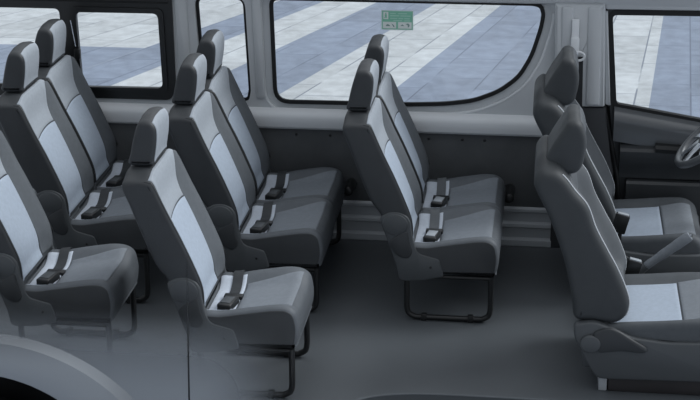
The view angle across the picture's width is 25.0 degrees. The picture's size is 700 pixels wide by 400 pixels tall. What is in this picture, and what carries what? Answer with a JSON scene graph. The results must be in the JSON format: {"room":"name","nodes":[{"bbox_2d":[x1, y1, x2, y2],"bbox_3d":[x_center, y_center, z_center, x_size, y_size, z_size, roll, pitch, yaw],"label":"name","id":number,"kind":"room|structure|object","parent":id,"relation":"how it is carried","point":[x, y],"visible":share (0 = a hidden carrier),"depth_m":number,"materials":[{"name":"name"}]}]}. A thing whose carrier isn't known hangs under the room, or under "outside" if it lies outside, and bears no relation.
{"room":"vehicle interior","nodes":[
{"label":"vehicle interior","id":0,"kind":"room"},
{"bbox_2d":[0,306,189,399],"bbox_3d":[-1.625,0.676,6.729,2.013,1.260,0.325,2,20,7],"label":"panel","id":1,"kind":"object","parent":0,"point":[29,369],"depth_m":6.51,"materials":[{"name":"grey paint"}]},
{"bbox_2d":[189,356,239,399],"bbox_3d":[-0.366,0.764,6.462,0.618,1.260,0.016,2,20,7],"label":"door","id":2,"kind":"structure","parent":1,"relation":"in","point":[209,380],"depth_m":6.47,"materials":[{"name":"grey paint"}]},
{"bbox_2d":[0,0,554,115],"bbox_3d":[-0.572,-0.746,8.278,3.310,0.735,0.070,2,20,7],"label":"wall","id":3,"kind":"structure","parent":0,"point":[521,103],"depth_m":8.18,"materials":[{"name":"paint"}]},
{"bbox_2d":[0,0,175,99],"bbox_3d":[-1.565,-0.805,8.337,1.300,0.550,0.053,2,20,7],"label":"window","id":4,"kind":"structure","parent":3,"relation":"in","point":[68,10],"depth_m":8.27,"materials":[{"name":"black plastic"}]},
{"bbox_2d":[174,0,189,68],"bbox_3d":[-0.871,-0.812,8.254,0.077,0.560,0.014,2,20,7],"label":"trim","id":5,"kind":"structure","parent":3,"relation":"attached to","point":[181,15],"depth_m":8.22,"materials":[{"name":"paint"}]},
{"bbox_2d":[196,0,250,100],"bbox_3d":[-0.658,-0.792,8.267,0.282,0.561,0.014,2,20,7],"label":"window","id":6,"kind":"structure","parent":3,"relation":"in","point":[197,1],"depth_m":8.24,"materials":[{"name":"black rubber"}]},
{"bbox_2d":[251,0,264,97],"bbox_3d":[-0.476,-0.797,8.205,0.061,0.560,0.014,2,20,7],"label":"trim","id":7,"kind":"structure","parent":3,"relation":"attached to","point":[256,4],"depth_m":8.20,"materials":[{"name":"paint"}]},
{"bbox_2d":[0,123,614,207],"bbox_3d":[-0.423,-0.200,8.426,3.610,0.417,0.047,2,20,7],"label":"trim","id":8,"kind":"structure","parent":3,"relation":"attached to","point":[510,158],"depth_m":8.29,"materials":[{"name":"black plastic"}]},
{"bbox_2d":[98,102,542,136],"bbox_3d":[-0.577,-0.436,8.332,3.310,0.108,0.050,2,20,7],"label":"trim","id":9,"kind":"structure","parent":3,"relation":"attached to","point":[127,113],"depth_m":8.24,"materials":[{"name":"grey plastic"}]},
{"bbox_2d":[261,0,554,113],"bbox_3d":[0.286,-0.736,8.141,1.513,0.638,0.037,2,20,7],"label":"window","id":10,"kind":"structure","parent":3,"relation":"in","point":[544,32],"depth_m":8.17,"materials":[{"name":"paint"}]},
{"bbox_2d":[381,10,412,29],"bbox_3d":[0.242,-0.920,8.086,0.164,0.102,0.002,2,20,7],"label":"sticker","id":11,"kind":"object","parent":10,"relation":"attached to","point":[390,19],"visible":1,"depth_m":8.09,"materials":[{"name":"green paper"}]},
{"bbox_2d":[383,0,699,6],"bbox_3d":[0.661,-1.054,7.919,3.180,0.147,0.150,2,20,7],"label":"trim","id":12,"kind":"structure","parent":3,"relation":"attached to","point":[691,3],"depth_m":7.88,"materials":[{"name":"paint"}]},
{"bbox_2d":[571,19,585,107],"bbox_3d":[1.145,-0.523,7.990,0.078,0.790,0.050,2,20,7],"label":"belt","id":13,"kind":"object","parent":3,"relation":"attached to","point":[575,22],"visible":0.59,"depth_m":7.90,"materials":[{"name":"grey fabric"}]},
{"bbox_2d":[555,3,605,106],"bbox_3d":[1.163,-0.735,7.993,0.270,0.535,0.100,2,20,7],"label":"trim","id":14,"kind":"structure","parent":3,"relation":"attached to","point":[591,17],"depth_m":7.92,"materials":[{"name":"paint"}]},
{"bbox_2d":[550,107,614,247],"bbox_3d":[1.217,-0.119,8.213,0.324,0.776,0.074,2,20,7],"label":"trim","id":15,"kind":"structure","parent":3,"relation":"attached to","point":[596,120],"depth_m":8.08,"materials":[{"name":"grey plastic"}]},
{"bbox_2d":[0,237,699,399],"bbox_3d":[-0.212,0.570,7.560,4.600,0.050,2.150,2,20,7],"label":"floor","id":16,"kind":"structure","parent":0,"point":[364,342],"depth_m":7.30,"materials":[{"name":"carpet"}]},
{"bbox_2d":[0,130,138,351],"bbox_3d":[-1.350,0.121,6.947,0.727,1.230,0.463,2,20,7],"label":"passenger seat","id":17,"kind":"object","parent":16,"relation":"on","point":[88,286],"visible":0.97,"depth_m":6.90,"materials":[{"name":"fabric"}]},
{"bbox_2d":[25,244,138,320],"bbox_3d":[-1.198,0.355,7.016,0.425,0.212,0.450,2,20,7],"label":"cushion","id":18,"kind":"object","parent":17,"relation":"on","point":[89,283],"depth_m":6.88,"materials":[{"name":"fabric"}]},
{"bbox_2d":[0,41,150,303],"bbox_3d":[-1.283,-0.155,7.703,0.727,1.230,0.474,2,20,7],"label":"passenger seat","id":19,"kind":"object","parent":16,"relation":"on","point":[41,134],"visible":0.87,"depth_m":7.57,"materials":[{"name":"fabric"}]},
{"bbox_2d":[71,188,148,252],"bbox_3d":[-1.132,0.081,7.767,0.425,0.212,0.450,2,20,7],"label":"cushion","id":20,"kind":"object","parent":19,"relation":"on","point":[106,216],"depth_m":7.58,"materials":[{"name":"fabric"}]},
{"bbox_2d":[35,19,182,189],"bbox_3d":[-1.204,-0.327,8.171,0.796,1.230,0.564,2,20,7],"label":"passenger seat","id":21,"kind":"object","parent":16,"relation":"on","point":[64,72],"visible":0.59,"depth_m":8.10,"materials":[{"name":"fabric"}]},
{"bbox_2d":[97,156,182,189],"bbox_3d":[-1.079,-0.079,8.204,0.425,0.212,0.450,2,20,7],"label":"cushion","id":22,"kind":"object","parent":21,"relation":"on","point":[116,169],"depth_m":8.22,"materials":[{"name":"fabric"}]},
{"bbox_2d":[122,106,313,398],"bbox_3d":[-0.548,0.203,6.750,0.727,1.200,0.463,2,20,7],"label":"passenger seat","id":23,"kind":"object","parent":16,"relation":"on","point":[262,311],"visible":0.98,"depth_m":6.64,"materials":[{"name":"fabric"}]},
{"bbox_2d":[206,266,313,346],"bbox_3d":[-0.396,0.451,6.825,0.425,0.212,0.450,2,20,7],"label":"cushion","id":24,"kind":"object","parent":23,"relation":"on","point":[270,307],"depth_m":6.68,"materials":[{"name":"fabric"}]},
{"bbox_2d":[168,53,334,311],"bbox_3d":[-0.462,-0.104,7.588,0.727,1.200,0.474,2,20,7],"label":"passenger seat","id":25,"kind":"object","parent":16,"relation":"on","point":[297,232],"visible":0.97,"depth_m":7.46,"materials":[{"name":"fabric"}]},
{"bbox_2d":[240,198,334,265],"bbox_3d":[-0.311,0.147,7.657,0.425,0.212,0.450,2,20,7],"label":"cushion","id":26,"kind":"object","parent":25,"relation":"on","point":[297,232],"depth_m":7.50,"materials":[{"name":"fabric"}]},
{"bbox_2d":[196,29,355,244],"bbox_3d":[-0.386,-0.278,8.065,0.798,1.200,0.582,2,20,7],"label":"passenger seat","id":27,"kind":"object","parent":16,"relation":"on","point":[327,183],"visible":0.6,"depth_m":8.06,"materials":[{"name":"fabric"}]},
{"bbox_2d":[256,167,344,221],"bbox_3d":[-0.262,-0.013,8.095,0.425,0.212,0.450,2,20,7],"label":"cushion","id":28,"kind":"object","parent":27,"relation":"on","point":[327,183],"depth_m":8.12,"materials":[{"name":"fabric"}]},
{"bbox_2d":[33,188,550,247],"bbox_3d":[-0.577,0.081,8.523,3.302,0.214,0.058,2,20,7],"label":"trim","id":29,"kind":"structure","parent":16,"relation":"on","point":[522,226],"depth_m":8.35,"materials":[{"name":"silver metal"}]},
{"bbox_2d":[343,58,502,322],"bbox_3d":[0.355,-0.066,7.469,0.727,1.200,0.474,2,20,7],"label":"passenger seat","id":30,"kind":"object","parent":16,"relation":"on","point":[462,243],"visible":1,"depth_m":7.34,"materials":[{"name":"fabric"}]},
{"bbox_2d":[414,205,502,274],"bbox_3d":[0.507,0.184,7.538,0.425,0.212,0.450,2,20,7],"label":"cushion","id":31,"kind":"object","parent":30,"relation":"on","point":[462,240],"depth_m":7.37,"materials":[{"name":"fabric"}]},
{"bbox_2d":[364,34,514,222],"bbox_3d":[0.442,-0.244,7.953,0.798,1.200,0.600,2,20,7],"label":"passenger seat","id":32,"kind":"object","parent":16,"relation":"on","point":[480,189],"visible":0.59,"depth_m":7.95,"materials":[{"name":"fabric"}]},
{"bbox_2d":[422,174,505,222],"bbox_3d":[0.564,0.025,7.974,0.425,0.212,0.450,2,20,7],"label":"cushion","id":33,"kind":"object","parent":32,"relation":"on","point":[480,189],"depth_m":8.00,"materials":[{"name":"fabric"}]},
{"bbox_2d":[356,393,554,399],"bbox_3d":[0.939,0.867,6.659,2.058,0.012,0.264,-1,20,-1],"label":"trim","id":34,"kind":"structure","parent":16,"relation":"on","point":[390,394],"depth_m":6.75,"materials":[{"name":"plastic"}]},
{"bbox_2d":[598,377,699,394],"bbox_3d":[1.484,0.711,6.968,0.778,0.068,0.530,2,20,7],"label":"base","id":35,"kind":"object","parent":16,"relation":"on","point":[647,386],"visible":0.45,"depth_m":6.74,"materials":[{"name":"plastic"}]},
{"bbox_2d":[534,104,699,381],"bbox_3d":[1.221,0.134,6.805,0.860,1.126,0.655,2,20,7],"label":"seat","id":36,"kind":"object","parent":35,"relation":"on","point":[632,325],"visible":1,"depth_m":6.64,"materials":[{"name":"fabric"}]},
{"bbox_2d":[580,272,699,341],"bbox_3d":[1.318,0.481,6.912,0.624,0.169,0.560,2,20,7],"label":"cushion","id":37,"kind":"object","parent":36,"relation":"on","point":[665,307],"depth_m":6.76,"materials":[{"name":"grey fabric"}]},
{"bbox_2d":[603,5,699,224],"bbox_3d":[1.745,-0.361,8.052,1.010,1.335,0.152,2,20,7],"label":"door","id":38,"kind":"structure","parent":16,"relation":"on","point":[648,141],"depth_m":8.06,"materials":[{"name":"plastic"}]},
{"bbox_3d":[1.515,0.491,7.436,0.650,0.158,0.240,2,20,7],"label":"console","id":39,"kind":"object","parent":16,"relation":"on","visible":0},
{"bbox_2d":[639,232,692,273],"bbox_3d":[1.424,0.282,7.367,0.328,0.291,0.051,2,20,7],"label":"lever","id":40,"kind":"object","parent":39,"relation":"on","point":[684,239],"visible":0.84,"depth_m":7.33,"materials":[{"name":"grey plastic"}]},
{"bbox_3d":[1.612,0.373,7.890,0.778,0.068,0.530,2,20,7],"label":"seat riser","id":41,"kind":"object","parent":16,"relation":"on","visible":0},
{"bbox_2d":[533,45,699,273],"bbox_3d":[1.320,-0.197,7.709,0.860,1.126,0.653,2,20,7],"label":"seat","id":42,"kind":"object","parent":41,"relation":"on","point":[644,227],"visible":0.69,"depth_m":7.56,"materials":[{"name":"fabric"}]},
{"bbox_2d":[613,197,699,253],"bbox_3d":[1.421,0.142,7.837,0.624,0.169,0.560,2,20,7],"label":"cushion","id":43,"kind":"object","parent":42,"relation":"on","point":[654,223],"depth_m":7.75,"materials":[{"name":"grey fabric"}]},
{"bbox_2d":[674,127,699,167],"bbox_3d":[1.771,-0.200,7.591,0.457,0.494,0.400,16,26,37],"label":"steering wheel","id":44,"kind":"object","parent":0,"point":[688,144],"visible":1,"depth_m":7.63,"materials":[{"name":"grey plastic"}]},
{"label":"outside","id":45,"kind":"structure","parent":0,"visible":0},
{"bbox_2d":[0,0,699,116],"bbox_3d":[0.390,1.240,7.738,80.000,0.001,80.000,2,20,7],"label":"ground","id":46,"kind":"structure","parent":45,"point":[451,52],"depth_m":15.15,"materials":[{"name":"stone"}]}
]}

